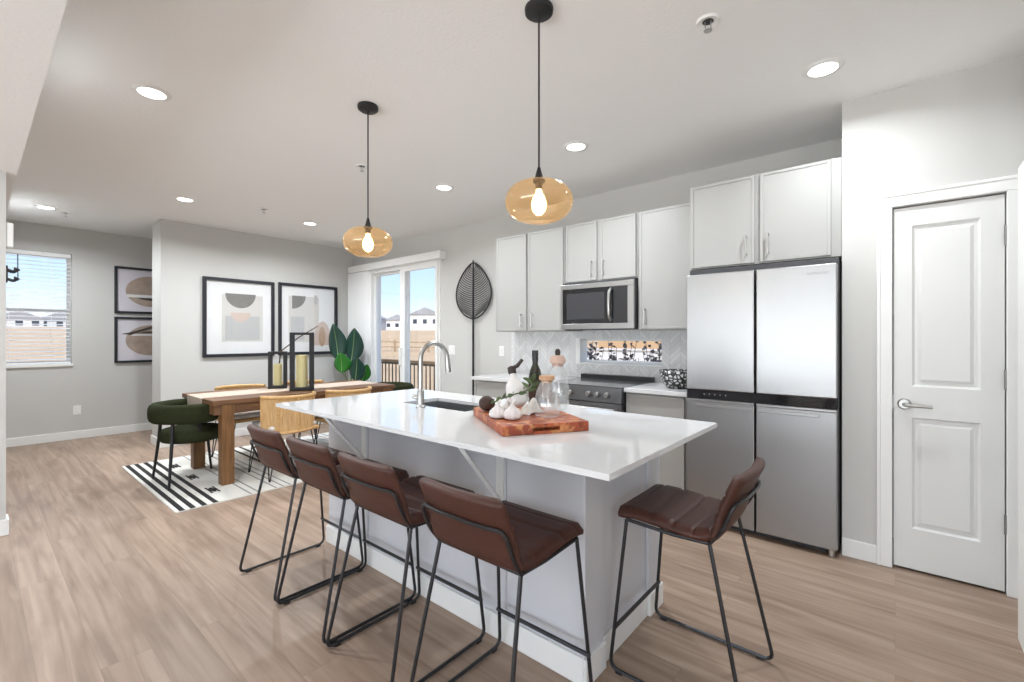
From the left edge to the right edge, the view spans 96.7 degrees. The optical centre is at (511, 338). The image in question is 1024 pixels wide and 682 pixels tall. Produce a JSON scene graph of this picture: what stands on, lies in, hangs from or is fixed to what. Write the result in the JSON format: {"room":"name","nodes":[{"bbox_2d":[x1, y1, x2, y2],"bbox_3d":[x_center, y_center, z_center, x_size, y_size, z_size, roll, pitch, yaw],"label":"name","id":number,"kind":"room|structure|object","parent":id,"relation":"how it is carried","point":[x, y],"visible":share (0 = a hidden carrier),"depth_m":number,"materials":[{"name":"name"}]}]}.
{"room":"open-plan kitchen","nodes":[
{"label":"open-plan kitchen","id":0,"kind":"room"},
{"bbox_2d":[0,171,5,519],"bbox_3d":[-3.907,0.102,2.470,0.120,2.410,1.554,0,0,40],"label":"wall","id":1,"kind":"structure","parent":0,"point":[2,174],"depth_m":3.02,"materials":[{"name":"paint"}]},
{"bbox_2d":[0,514,8,536],"bbox_3d":[-3.902,1.254,2.476,0.148,0.105,1.568,0,0,40],"label":"baseboard","id":2,"kind":"structure","parent":1,"relation":"attached to","point":[4,524],"depth_m":3.01,"materials":[{"name":"paint"}]},
{"bbox_2d":[6,222,12,248],"bbox_3d":[-3.392,-0.691,3.075,0.090,0.165,0.034,0,0,40],"label":"door chime","id":3,"kind":"object","parent":1,"relation":"attached to","point":[9,226],"visible":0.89,"depth_m":3.04,"materials":[{"name":"white plastic"}]},
{"bbox_2d":[6,265,19,282],"bbox_3d":[-3.370,-0.429,3.078,0.070,0.112,0.067,0,0,40],"label":"wall hook","id":4,"kind":"object","parent":1,"relation":"attached to","point":[15,270],"visible":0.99,"depth_m":3.06,"materials":[{"name":"black metal"}]},
{"bbox_2d":[6,219,151,438],"bbox_3d":[-5.452,-0.056,6.269,0.160,2.726,5.380,0,0,40],"label":"wall","id":5,"kind":"structure","parent":0,"point":[39,400],"depth_m":5.97,"materials":[{"name":"paint"}]},
{"bbox_2d":[6,253,72,367],"bbox_3d":[-5.984,-0.358,5.598,0.150,1.440,0.847,0,0,40],"label":"window","id":6,"kind":"structure","parent":5,"relation":"in","point":[67,262],"depth_m":5.87,"materials":[{"name":"paint"}]},
{"bbox_2d":[6,248,70,365],"bbox_3d":[-5.964,-0.374,5.579,0.056,1.404,0.805,0,0,40],"label":"window blind","id":7,"kind":"object","parent":6,"relation":"attached to","point":[16,251],"visible":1,"depth_m":5.65,"materials":[{"name":"plastic"}]},
{"bbox_2d":[73,405,80,414],"bbox_3d":[-5.643,0.933,5.912,0.009,0.118,0.075,0,0,40],"label":"wall outlet","id":8,"kind":"object","parent":5,"relation":"attached to","point":[76,409],"visible":1,"depth_m":5.91,"materials":[{"name":"paint"}]},
{"bbox_2d":[6,423,151,447],"bbox_3d":[-5.386,1.254,6.213,0.014,0.105,5.380,0,0,40],"label":"baseboard","id":9,"kind":"structure","parent":5,"relation":"attached to","point":[37,439],"depth_m":5.89,"materials":[{"name":"paint"}]},
{"bbox_2d":[114,266,151,313],"bbox_3d":[-5.141,-0.662,6.492,0.028,0.642,0.798,0,0,40],"label":"framed print","id":10,"kind":"object","parent":5,"relation":"attached to","point":[132,285],"visible":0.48,"depth_m":6.34,"materials":[{"name":"paper"}]},
{"bbox_2d":[114,317,151,362],"bbox_3d":[-5.141,0.023,6.492,0.028,0.632,0.798,0,0,40],"label":"framed print","id":11,"kind":"object","parent":5,"relation":"attached to","point":[132,335],"visible":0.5,"depth_m":6.34,"materials":[{"name":"paper"}]},
{"bbox_2d":[152,219,352,436],"bbox_3d":[-3.519,-0.056,6.513,0.390,2.726,2.520,0,0,40],"label":"wall","id":12,"kind":"structure","parent":0,"point":[182,253],"depth_m":5.81,"materials":[{"name":"paint"}]},
{"bbox_2d":[151,421,324,447],"bbox_3d":[-3.524,1.254,6.507,0.418,0.105,2.534,0,0,40],"label":"baseboard","id":13,"kind":"structure","parent":12,"relation":"attached to","point":[240,431],"depth_m":6.03,"materials":[{"name":"paint"}]},
{"bbox_2d":[202,276,274,357],"bbox_3d":[-3.616,-0.268,6.066,0.035,1.026,0.864,0,0,40],"label":"framed print","id":14,"kind":"object","parent":12,"relation":"attached to","point":[238,315],"visible":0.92,"depth_m":6.04,"materials":[{"name":"paper"}]},
{"bbox_2d":[278,282,336,354],"bbox_3d":[-3.017,-0.275,6.779,0.035,1.032,0.882,0,0,40],"label":"framed print","id":15,"kind":"object","parent":12,"relation":"attached to","point":[301,307],"visible":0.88,"depth_m":6.75,"materials":[{"name":"paper"}]},
{"bbox_2d":[0,0,1023,249],"bbox_3d":[-2.151,-1.361,1.404,11.700,0.516,8.980,0,0,40],"label":"ceiling","id":16,"kind":"structure","parent":0,"point":[262,111],"depth_m":2.62,"materials":[{"name":"paint"}]},
{"bbox_2d":[34,204,57,209],"bbox_3d":[-5.044,-1.414,4.931,0.188,0.010,0.188,0,0,40],"label":"recessed light","id":17,"kind":"object","parent":16,"relation":"in","point":[36,205],"visible":1,"depth_m":4.92,"materials":[{"name":"paint"}]},
{"bbox_2d":[131,83,171,100],"bbox_3d":[-2.076,-1.414,2.627,0.188,0.010,0.188,0,0,40],"label":"recessed light","id":18,"kind":"object","parent":16,"relation":"in","point":[148,90],"visible":1,"depth_m":2.61,"materials":[{"name":"paint"}]},
{"bbox_2d":[174,196,195,201],"bbox_3d":[-3.336,-1.414,4.648,0.188,0.010,0.188,0,0,40],"label":"recessed light","id":19,"kind":"object","parent":16,"relation":"in","point":[180,198],"visible":1,"depth_m":4.63,"materials":[{"name":"paint"}]},
{"bbox_2d":[345,101,392,257],"bbox_3d":[-0.880,-0.959,2.786,0.292,0.921,0.292,0,0,40],"label":"pendant light","id":20,"kind":"object","parent":16,"relation":"hanging from","point":[366,107],"visible":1,"depth_m":2.78,"materials":[{"name":"black metal"}]},
{"bbox_2d":[364,218,371,233],"bbox_3d":[-0.880,-0.686,2.786,0.052,0.096,0.052,0,0,40],"label":"socket","id":21,"kind":"object","parent":20,"relation":"attached to","point":[367,227],"depth_m":2.77,"materials":[{"name":"black metal"}]},
{"bbox_2d":[434,184,453,190],"bbox_3d":[-0.638,-1.414,4.279,0.188,0.010,0.188,0,0,40],"label":"recessed light","id":22,"kind":"object","parent":16,"relation":"in","point":[445,187],"visible":1,"depth_m":4.26,"materials":[{"name":"paint"}]},
{"bbox_2d":[505,0,572,224],"bbox_3d":[0.116,-0.959,1.959,0.292,0.921,0.292,0,0,40],"label":"pendant light","id":23,"kind":"object","parent":16,"relation":"hanging from","point":[536,11],"visible":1,"depth_m":1.95,"materials":[{"name":"black metal"}]},
{"bbox_2d":[533,167,544,188],"bbox_3d":[0.116,-0.686,1.959,0.052,0.096,0.052,0,0,40],"label":"socket","id":24,"kind":"object","parent":23,"relation":"attached to","point":[538,180],"depth_m":1.95,"materials":[{"name":"black metal"}]},
{"bbox_2d":[563,140,588,151],"bbox_3d":[0.473,-1.414,3.366,0.188,0.010,0.188,0,0,40],"label":"recessed light","id":25,"kind":"object","parent":16,"relation":"in","point":[577,145],"visible":1,"depth_m":3.35,"materials":[{"name":"paint"}]},
{"bbox_2d":[696,13,720,33],"bbox_3d":[0.877,-1.397,2.039,0.104,0.045,0.104,0,0,40],"label":"sprinkler","id":26,"kind":"object","parent":16,"relation":"attached to","point":[706,22],"visible":1,"depth_m":2.03,"materials":[{"name":"paint"}]},
{"bbox_2d":[702,18,713,24],"bbox_3d":[0.877,-1.417,2.039,0.052,0.002,0.052,0,0,40],"label":"sprinkler","id":27,"kind":"object","parent":26,"relation":"on","point":[705,21],"depth_m":2.04,"materials":[{"name":"grey metal"}]},
{"bbox_2d":[802,57,844,78],"bbox_3d":[1.634,-1.414,2.394,0.188,0.010,0.188,0,0,40],"label":"recessed light","id":28,"kind":"object","parent":16,"relation":"in","point":[825,66],"visible":1,"depth_m":2.38,"materials":[{"name":"paint"}]},
{"bbox_2d":[0,423,1023,681],"bbox_3d":[-2.397,1.367,1.578,12.300,0.120,8.930,0,0,40],"label":"floor","id":29,"kind":"structure","parent":0,"point":[101,580],"depth_m":2.19,"materials":[{"name":"brown wood"}]},
{"bbox_2d":[122,432,328,512],"bbox_3d":[-2.429,1.300,4.939,1.875,0.011,2.465,0,0,40],"label":"area rug","id":30,"kind":"object","parent":29,"relation":"on","point":[190,489],"visible":0.52,"depth_m":4.15,"materials":[{"name":"fabric"}]},
{"bbox_2d":[147,398,217,490],"bbox_3d":[-2.979,0.938,4.187,0.660,0.714,0.585,0,0,40],"label":"barrel chair","id":31,"kind":"object","parent":30,"relation":"on","point":[190,424],"visible":0.91,"depth_m":3.98,"materials":[{"name":"green fabric"}]},
{"bbox_2d":[211,384,265,456],"bbox_3d":[-2.949,0.911,5.001,0.551,0.768,0.520,0,0,40],"label":"rattan chair","id":32,"kind":"object","parent":30,"relation":"on","point":[253,416],"visible":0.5,"depth_m":4.93,"materials":[{"name":"wood"}]},
{"bbox_2d":[235,410,259,419],"bbox_3d":[-2.920,0.825,4.976,0.445,0.042,0.430,0,0,40],"label":"cushion","id":33,"kind":"object","parent":32,"relation":"on","point":[252,415],"depth_m":4.83,"materials":[{"name":"fabric"}]},
{"bbox_2d":[248,391,318,481],"bbox_3d":[-2.183,0.911,4.403,0.551,0.768,0.520,0,0,40],"label":"rattan chair","id":34,"kind":"object","parent":30,"relation":"on","point":[284,421],"visible":0.73,"depth_m":4.17,"materials":[{"name":"wicker"}]},
{"bbox_2d":[252,421,315,430],"bbox_3d":[-2.212,0.825,4.427,0.445,0.042,0.430,0,0,40],"label":"cushion","id":35,"kind":"object","parent":34,"relation":"on","point":[269,426],"depth_m":4.16,"materials":[{"name":"fabric"}]},
{"bbox_2d":[182,380,394,485],"bbox_3d":[-2.320,0.920,4.936,0.895,0.750,1.870,0,0,40],"label":"dining table","id":36,"kind":"object","parent":30,"relation":"on","point":[226,407],"visible":0.49,"depth_m":4.10,"materials":[{"name":"brown wood"}]},
{"bbox_2d":[187,386,288,404],"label":"table runner","id":37,"kind":"object","parent":36,"relation":"on","point":[194,399],"depth_m":4.46,"materials":[{"name":"beige fabric"}]},
{"bbox_2d":[268,351,286,388],"bbox_3d":[-2.552,0.344,4.968,0.182,0.395,0.182,0,0,-25],"label":"lantern","id":38,"kind":"object","parent":37,"relation":"on","point":[274,370],"visible":1,"depth_m":4.92,"materials":[{"name":"black metal"}]},
{"bbox_2d":[273,363,281,384],"bbox_3d":[-2.552,0.390,4.968,0.087,0.242,0.087,0,0,40],"label":"candle","id":39,"kind":"object","parent":38,"relation":"on","point":[277,368],"depth_m":4.93,"materials":[{"name":"yellow wax"}]},
{"bbox_2d":[314,381,376,388],"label":"table runner","id":40,"kind":"object","parent":36,"relation":"on","point":[326,385],"depth_m":5.33,"materials":[{"name":"beige fabric"}]},
{"bbox_2d":[289,332,313,390],"bbox_3d":[-2.218,0.241,4.813,0.232,0.600,0.232,0,0,-25],"label":"lantern","id":41,"kind":"object","parent":40,"relation":"on","point":[301,360],"visible":1,"depth_m":4.74,"materials":[{"name":"black metal"}]},
{"bbox_2d":[296,355,307,386],"bbox_3d":[-2.218,0.340,4.813,0.111,0.342,0.110,0,0,40],"label":"candle","id":42,"kind":"object","parent":41,"relation":"on","point":[301,360],"depth_m":4.77,"materials":[{"name":"yellow wax"}]},
{"bbox_2d":[282,380,323,438],"bbox_3d":[-2.505,0.911,5.529,0.551,0.768,0.520,0,0,40],"label":"rattan chair","id":43,"kind":"object","parent":30,"relation":"on","point":[315,381],"visible":0.09,"depth_m":5.76,"materials":[{"name":"wood"}]},
{"bbox_2d":[314,386,371,443],"bbox_3d":[-1.781,0.911,4.881,0.551,0.768,0.520,0,0,40],"label":"rattan chair","id":44,"kind":"object","parent":30,"relation":"on","point":[328,393],"visible":0.3,"depth_m":4.67,"materials":[{"name":"wood"}]},
{"bbox_2d":[377,382,413,390],"bbox_3d":[-1.564,0.938,5.832,0.660,0.714,0.585,0,0,40],"label":"barrel chair","id":45,"kind":"object","parent":30,"relation":"on","point":[398,385],"visible":0.18,"depth_m":5.74,"materials":[{"name":"green fabric"}]},
{"bbox_2d":[239,424,363,601],"bbox_3d":[-1.177,0.889,2.559,0.465,0.836,0.494,0,0,40],"label":"bar stool","id":46,"kind":"object","parent":29,"relation":"on","point":[272,452],"visible":0.67,"depth_m":2.40,"materials":[{"name":"brown leather"}]},
{"bbox_2d":[276,436,415,643],"bbox_3d":[-0.813,0.889,2.253,0.465,0.836,0.494,0,0,40],"label":"bar stool","id":47,"kind":"object","parent":29,"relation":"on","point":[316,467],"visible":0.72,"depth_m":2.09,"materials":[{"name":"brown leather"}]},
{"bbox_2d":[329,324,370,380],"bbox_3d":[-2.417,0.548,6.780,0.473,1.518,0.448,0,0,40],"label":"rubber plant","id":48,"kind":"object","parent":29,"relation":"on","point":[353,347],"visible":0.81,"depth_m":6.73,"materials":[{"name":"green plant"}]},
{"bbox_2d":[326,452,484,681],"bbox_3d":[-0.447,0.889,1.946,0.465,0.836,0.494,0,0,40],"label":"bar stool","id":49,"kind":"object","parent":29,"relation":"on","point":[376,488],"visible":0.8,"depth_m":1.81,"materials":[{"name":"brown leather"}]},
{"bbox_2d":[456,260,491,394],"bbox_3d":[-0.527,0.179,5.473,0.617,2.255,0.240,0,0,40],"label":"leaf sculpture","id":50,"kind":"object","parent":29,"relation":"on","point":[473,262],"visible":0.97,"depth_m":5.53,"materials":[{"name":"black metal"}]},
{"bbox_2d":[323,417,662,681],"bbox_3d":[-0.305,0.860,2.494,1.927,0.893,0.992,0,0,40],"label":"kitchen island","id":51,"kind":"object","parent":29,"relation":"on","point":[551,598],"visible":0.48,"depth_m":1.98,"materials":[{"name":"paint"}]},
{"bbox_2d":[276,389,716,480],"bbox_3d":[-0.237,0.403,2.430,2.227,0.020,1.044,0,0,40],"label":"island countertop","id":52,"kind":"structure","parent":51,"relation":"on","point":[615,443],"depth_m":1.92,"materials":[{"name":"white stone"}]},
{"bbox_2d":[412,341,450,407],"bbox_3d":[-0.456,0.204,2.641,0.246,0.377,0.073,0,0,-35],"label":"faucet","id":53,"kind":"object","parent":52,"relation":"on","point":[419,397],"visible":1,"depth_m":2.58,"materials":[{"name":"silver metal"}]},
{"bbox_2d":[416,401,479,411],"bbox_3d":[-0.372,0.510,2.720,0.574,0.194,0.309,0,0,40],"label":"sink","id":54,"kind":"object","parent":52,"relation":"in","point":[438,404],"visible":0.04,"depth_m":2.92,"materials":[{"name":"metal"}]},
{"bbox_2d":[473,404,588,435],"bbox_3d":[0.064,0.371,2.121,0.382,0.041,0.526,0,0,-17],"label":"cutting board","id":55,"kind":"object","parent":52,"relation":"on","point":[565,422],"visible":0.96,"depth_m":1.92,"materials":[{"name":"brown wood"}]},
{"bbox_2d":[479,396,494,410],"bbox_3d":[-0.119,0.313,2.190,0.072,0.074,0.084,0,0,40],"label":"avocado","id":56,"kind":"object","parent":55,"relation":"on","point":[484,402],"visible":0.86,"depth_m":2.16,"materials":[{"name":"brown food"}]},
{"bbox_2d":[489,399,504,417],"bbox_3d":[-0.062,0.309,1.999,0.079,0.082,0.080,0,0,40],"label":"garlic bulb","id":57,"kind":"object","parent":55,"relation":"on","point":[497,411],"visible":0.9,"depth_m":1.98,"materials":[{"name":"white food"}]},
{"bbox_2d":[501,397,510,409],"bbox_3d":[-0.019,0.309,2.074,0.079,0.082,0.080,0,0,40],"label":"garlic bulb","id":58,"kind":"object","parent":55,"relation":"on","point":[507,404],"visible":0.41,"depth_m":2.06,"materials":[{"name":"white food"}]},
{"bbox_2d":[490,374,539,403],"bbox_3d":[0.045,0.236,2.130,0.126,0.119,0.324,0,0,40],"label":"branch","id":59,"kind":"object","parent":58,"relation":"on","point":[533,377],"visible":1,"depth_m":2.12,"materials":[{"name":"green plant"}]},
{"bbox_2d":[503,399,521,419],"bbox_3d":[0.004,0.307,1.963,0.083,0.087,0.084,0,0,40],"label":"garlic bulb","id":60,"kind":"object","parent":55,"relation":"on","point":[511,413],"visible":1,"depth_m":1.94,"materials":[{"name":"white food"}]},
{"bbox_2d":[506,359,526,407],"bbox_3d":[0.018,0.219,2.211,0.099,0.238,0.138,0,0,-14],"label":"oil bottle","id":61,"kind":"object","parent":55,"relation":"on","point":[514,383],"visible":0.92,"depth_m":2.18,"materials":[{"name":"white ceramic"}]},
{"bbox_2d":[521,398,544,415],"bbox_3d":[0.092,0.313,2.118,0.065,0.075,0.120,0,0,40],"label":"garlic","id":62,"kind":"object","parent":55,"relation":"on","point":[527,409],"visible":0.97,"depth_m":2.09,"materials":[{"name":"food"}]},
{"bbox_2d":[528,350,541,406],"bbox_3d":[0.118,0.206,2.324,0.069,0.288,0.069,0,0,40],"label":"wine bottle","id":63,"kind":"object","parent":55,"relation":"on","point":[535,369],"visible":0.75,"depth_m":2.30,"materials":[{"name":"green glass"}]},
{"bbox_2d":[534,375,559,416],"bbox_3d":[0.157,0.257,2.043,0.114,0.182,0.114,0,0,40],"label":"glass carafe","id":64,"kind":"object","parent":55,"relation":"on","point":[545,378],"visible":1,"depth_m":2.02,"materials":[{"name":"clear glass"}]},
{"bbox_2d":[547,349,568,409],"bbox_3d":[0.225,0.200,2.241,0.110,0.296,0.110,0,0,40],"label":"glass carafe","id":65,"kind":"object","parent":55,"relation":"on","point":[557,360],"visible":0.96,"depth_m":2.22,"materials":[{"name":"clear glass"}]},
{"bbox_2d":[410,477,592,681],"bbox_3d":[-0.036,0.889,1.601,0.465,0.836,0.494,0,0,40],"label":"bar stool","id":66,"kind":"object","parent":29,"relation":"on","point":[517,539],"visible":1,"depth_m":1.49,"materials":[{"name":"brown leather"}]},
{"bbox_2d":[475,380,545,402],"bbox_3d":[0.151,0.867,4.634,0.917,0.879,0.670,0,0,40],"label":"base cabinet","id":67,"kind":"object","parent":29,"relation":"on","point":[495,389],"visible":0.09,"depth_m":4.55,"materials":[{"name":"paint"}]},
{"bbox_2d":[471,373,577,384],"bbox_3d":[0.147,0.409,4.643,0.939,0.033,0.646,0,0,40],"label":"countertop","id":68,"kind":"structure","parent":67,"relation":"on","point":[504,377],"depth_m":4.59,"materials":[{"name":"white stone"}]},
{"bbox_2d":[543,373,654,411],"bbox_3d":[0.772,0.814,4.063,0.758,0.925,0.727,0,0,40],"label":"range","id":69,"kind":"object","parent":29,"relation":"on","point":[593,391],"visible":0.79,"depth_m":3.86,"materials":[{"name":"grey metal"}]},
{"bbox_2d":[544,392,625,411],"bbox_3d":[0.772,0.842,4.063,0.754,0.870,0.726,0,0,40],"label":"oven","id":70,"kind":"object","parent":69,"relation":"in","point":[610,401],"depth_m":3.74,"materials":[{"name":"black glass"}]},
{"bbox_2d":[549,377,652,388],"bbox_3d":[0.769,0.398,4.060,0.758,0.018,0.605,0,0,40],"label":"cooktop","id":71,"kind":"object","parent":69,"relation":"in","point":[580,382],"depth_m":3.99,"materials":[{"name":"black glass"}]},
{"bbox_2d":[626,392,687,489],"bbox_3d":[1.272,0.867,3.692,0.475,0.879,0.670,0,0,40],"label":"base cabinet","id":72,"kind":"object","parent":29,"relation":"on","point":[673,463],"visible":0.26,"depth_m":3.40,"materials":[{"name":"paint"}]},
{"bbox_2d":[624,382,686,396],"bbox_3d":[1.279,0.409,3.691,0.492,0.033,0.646,0,0,40],"label":"countertop","id":73,"kind":"structure","parent":72,"relation":"on","point":[657,388],"depth_m":3.50,"materials":[{"name":"white stone"}]},
{"bbox_2d":[659,369,686,388],"bbox_3d":[1.318,0.322,3.595,0.298,0.140,0.298,0,0,40],"label":"bowl","id":74,"kind":"object","parent":73,"relation":"on","point":[671,378],"visible":0.8,"depth_m":3.50,"materials":[{"name":"black ceramic"}]},
{"bbox_2d":[609,457,773,681],"bbox_3d":[0.717,0.889,1.814,0.494,0.836,0.465,0,0,40],"label":"bar stool","id":75,"kind":"object","parent":29,"relation":"on","point":[688,515],"visible":1,"depth_m":1.76,"materials":[{"name":"brown leather"}]},
{"bbox_2d":[686,257,841,556],"bbox_3d":[1.792,0.411,3.217,0.881,1.792,0.668,0,0,40],"label":"refrigerator","id":76,"kind":"object","parent":29,"relation":"on","point":[764,341],"visible":0.98,"depth_m":2.89,"materials":[{"name":"grey metal"}]},
{"bbox_2d":[353,138,841,394],"bbox_3d":[0.624,-0.056,4.774,11.390,2.726,0.169,0,0,40],"label":"wall","id":77,"kind":"structure","parent":0,"point":[476,241],"depth_m":5.04,"materials":[{"name":"paint"}]},
{"bbox_2d":[348,250,445,381],"bbox_3d":[-1.741,0.074,6.585,2.221,2.405,0.110,0,0,40],"label":"vertical blind","id":78,"kind":"object","parent":77,"relation":"attached to","point":[359,275],"visible":0.71,"depth_m":7.00,"materials":[{"name":"fabric"}]},
{"bbox_2d":[370,260,437,390],"bbox_3d":[-1.538,0.140,6.539,1.570,2.336,0.209,0,0,40],"label":"door","id":79,"kind":"structure","parent":77,"relation":"in","point":[404,271],"depth_m":6.50,"materials":[{"name":"paint"}]},
{"bbox_2d":[438,260,440,390],"bbox_3d":[-1.564,0.129,6.507,1.630,2.355,0.012,0,0,40],"label":"trim","id":80,"kind":"structure","parent":77,"relation":"attached to","point":[439,261],"depth_m":5.99,"materials":[{"name":"paint"}]},
{"bbox_2d":[496,226,582,331],"bbox_3d":[0.256,-0.568,4.732,0.882,1.000,0.386,0,0,40],"label":"upper cabinet","id":81,"kind":"object","parent":77,"relation":"attached to","point":[530,267],"visible":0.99,"depth_m":4.59,"materials":[{"name":"paint"}]},
{"bbox_2d":[565,212,637,283],"bbox_3d":[0.877,-0.792,4.210,0.732,0.553,0.386,0,0,40],"label":"upper cabinet","id":82,"kind":"object","parent":77,"relation":"attached to","point":[607,248],"visible":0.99,"depth_m":4.06,"materials":[{"name":"paint"}]},
{"bbox_2d":[561,277,637,329],"bbox_3d":[0.852,-0.294,4.181,0.728,0.437,0.461,0,0,40],"label":"microwave","id":83,"kind":"object","parent":82,"relation":"attached to","point":[612,304],"visible":0.97,"depth_m":4.02,"materials":[{"name":"grey metal"}]},
{"bbox_2d":[576,338,661,366],"bbox_3d":[1.042,0.128,4.411,0.891,0.262,0.166,0,0,40],"label":"window","id":84,"kind":"structure","parent":77,"relation":"in","point":[581,344],"depth_m":4.53,"materials":[{"name":"paint"}]},
{"bbox_2d":[638,203,690,330],"bbox_3d":[1.351,-0.568,3.812,0.498,1.000,0.386,0,0,40],"label":"upper cabinet","id":85,"kind":"object","parent":77,"relation":"attached to","point":[663,233],"visible":0.7,"depth_m":3.71,"materials":[{"name":"paint"}]},
{"bbox_2d":[690,157,841,270],"bbox_3d":[1.821,-0.800,3.256,0.906,0.602,0.630,0,0,40],"label":"upper cabinet","id":86,"kind":"object","parent":77,"relation":"attached to","point":[790,214],"visible":0.99,"depth_m":3.00,"materials":[{"name":"paint"}]},
{"bbox_2d":[892,212,893,537],"bbox_3d":[2.802,-0.056,2.506,1.336,2.726,0.440,0,0,40],"label":"door frame","id":87,"kind":"structure","parent":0,"point":[892,212],"depth_m":2.98,"materials":[{"name":"paint"}]},
{"bbox_2d":[842,54,1023,594],"bbox_3d":[3.464,-0.056,1.903,3.346,2.726,0.589,0,0,40],"label":"wall","id":88,"kind":"structure","parent":0,"point":[967,125],"depth_m":2.64,"materials":[{"name":"paint"}]},
{"bbox_2d":[842,537,876,563],"bbox_3d":[2.054,1.254,2.694,0.170,0.105,0.014,0,0,40],"label":"baseboard","id":89,"kind":"structure","parent":88,"relation":"attached to","point":[860,550],"depth_m":2.69,"materials":[{"name":"paint"}]},
{"bbox_2d":[877,174,1017,598],"bbox_3d":[2.332,0.244,2.454,0.576,2.126,0.024,0,0,40],"label":"trim","id":90,"kind":"structure","parent":88,"relation":"attached to","point":[885,203],"depth_m":2.51,"materials":[{"name":"paint"}]},
{"bbox_2d":[892,194,1006,590],"bbox_3d":[2.337,0.279,2.449,0.452,2.028,0.106,0,0,40],"label":"door","id":91,"kind":"structure","parent":88,"relation":"in","point":[950,374],"depth_m":2.45,"materials":[{"name":"paint"}]},
{"label":"outside","id":92,"kind":"structure","parent":0,"visible":0},
{"bbox_3d":[-1.886,1.457,7.857,5.800,0.100,1.300,0,0,40],"label":"deck","id":93,"kind":"object","parent":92,"visible":0},
{"bbox_2d":[381,359,434,390],"bbox_3d":[-1.532,0.914,8.278,5.700,0.985,0.100,0,0,40],"label":"deck railing","id":94,"kind":"object","parent":93,"relation":"on","point":[389,361],"visible":0.11,"depth_m":8.59,"materials":[{"name":"brown wood"}]},
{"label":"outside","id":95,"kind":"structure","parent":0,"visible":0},
{"bbox_2d":[6,327,597,390],"bbox_3d":[-7.923,0.057,91.582,250.000,3.600,250.000,0,0,40],"label":"ground","id":96,"kind":"structure","parent":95,"point":[386,335],"depth_m":38.93,"materials":[{"name":"brown soil"}]},
{"bbox_2d":[6,311,45,326],"bbox_3d":[-117.431,-4.043,108.673,6.800,5.200,9.000,0,0,44],"label":"house","id":97,"kind":"structure","parent":96,"relation":"on","point":[10,313],"depth_m":106.81,"materials":[{"name":"white"}]},
{"bbox_2d":[41,312,65,326],"bbox_3d":[-121.091,-4.143,122.152,10.000,5.400,6.800,0,0,-43],"label":"house","id":98,"kind":"structure","parent":96,"relation":"on","point":[55,314],"depth_m":119.28,"materials":[{"name":"white"}]},
{"bbox_2d":[381,316,386,329],"bbox_3d":[-41.982,-4.643,133.557,9.000,6.400,6.800,0,0,11],"label":"house","id":99,"kind":"structure","parent":96,"relation":"on","point":[383,319],"depth_m":134.04,"materials":[{"name":"grey"}]},
{"bbox_2d":[386,314,399,329],"bbox_3d":[-41.173,-4.943,164.939,10.000,7.000,6.800,0,0,-6],"label":"house","id":100,"kind":"structure","parent":96,"relation":"on","point":[392,323],"depth_m":161.65,"materials":[{"name":"white paint"}]},
{"bbox_2d":[410,307,434,329],"bbox_3d":[-26.131,-5.343,139.575,10.000,7.800,6.800,0,0,0],"label":"house","id":101,"kind":"structure","parent":96,"relation":"on","point":[424,318],"depth_m":136.59,"materials":[{"name":"white paint"}]},
{"bbox_2d":[381,340,597,351],"bbox_3d":[-10.701,0.604,41.659,37.398,1.856,0.196,0,0,4],"label":"fence","id":102,"kind":"object","parent":96,"relation":"on","point":[394,341],"visible":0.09,"depth_m":41.55,"materials":[{"name":"beige wood"}]},
{"bbox_2d":[587,341,603,359],"bbox_3d":[1.498,0.876,8.736,0.528,1.987,0.822,0,0,40],"label":"shrub","id":103,"kind":"object","parent":96,"relation":"on","point":[592,348],"visible":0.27,"depth_m":8.63,"materials":[{"name":"black plant"}]},
{"bbox_2d":[608,341,638,360],"bbox_3d":[1.898,0.879,8.231,0.696,1.982,0.763,0,0,-35],"label":"shrub","id":104,"kind":"object","parent":96,"relation":"on","point":[611,356],"visible":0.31,"depth_m":8.12,"materials":[{"name":"black plant"}]},
{"bbox_2d":[587,348,661,361],"bbox_3d":[2.077,1.117,15.368,7.500,1.580,0.300,0,0,40],"label":"wall","id":105,"kind":"structure","parent":96,"relation":"on","point":[638,352],"depth_m":14.09,"materials":[{"name":"white"}]},
{"bbox_2d":[598,341,661,348],"bbox_3d":[7.635,-0.693,18.404,6.800,5.200,6.800,0,0,40],"label":"house","id":106,"kind":"structure","parent":96,"relation":"on","point":[619,344],"depth_m":17.15,"materials":[{"name":"beige"}]},
{"bbox_2d":[642,341,661,361],"bbox_3d":[2.615,0.864,8.115,0.581,2.011,0.814,0,0,40],"label":"shrub","id":107,"kind":"object","parent":96,"relation":"on","point":[652,351],"visible":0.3,"depth_m":8.20,"materials":[{"name":"black plant"}]},
{"bbox_3d":[2.454,-0.056,2.066,0.103,2.726,0.461,0,0,40],"label":"wall","id":108,"kind":"structure","parent":0,"visible":0},
{"bbox_2d":[1018,161,1023,651],"bbox_3d":[2.233,0.284,1.865,0.202,2.045,0.130,0,0,40],"label":"trim","id":109,"kind":"structure","parent":108,"relation":"attached to","point":[1021,168],"depth_m":1.92,"materials":[{"name":"paint"}]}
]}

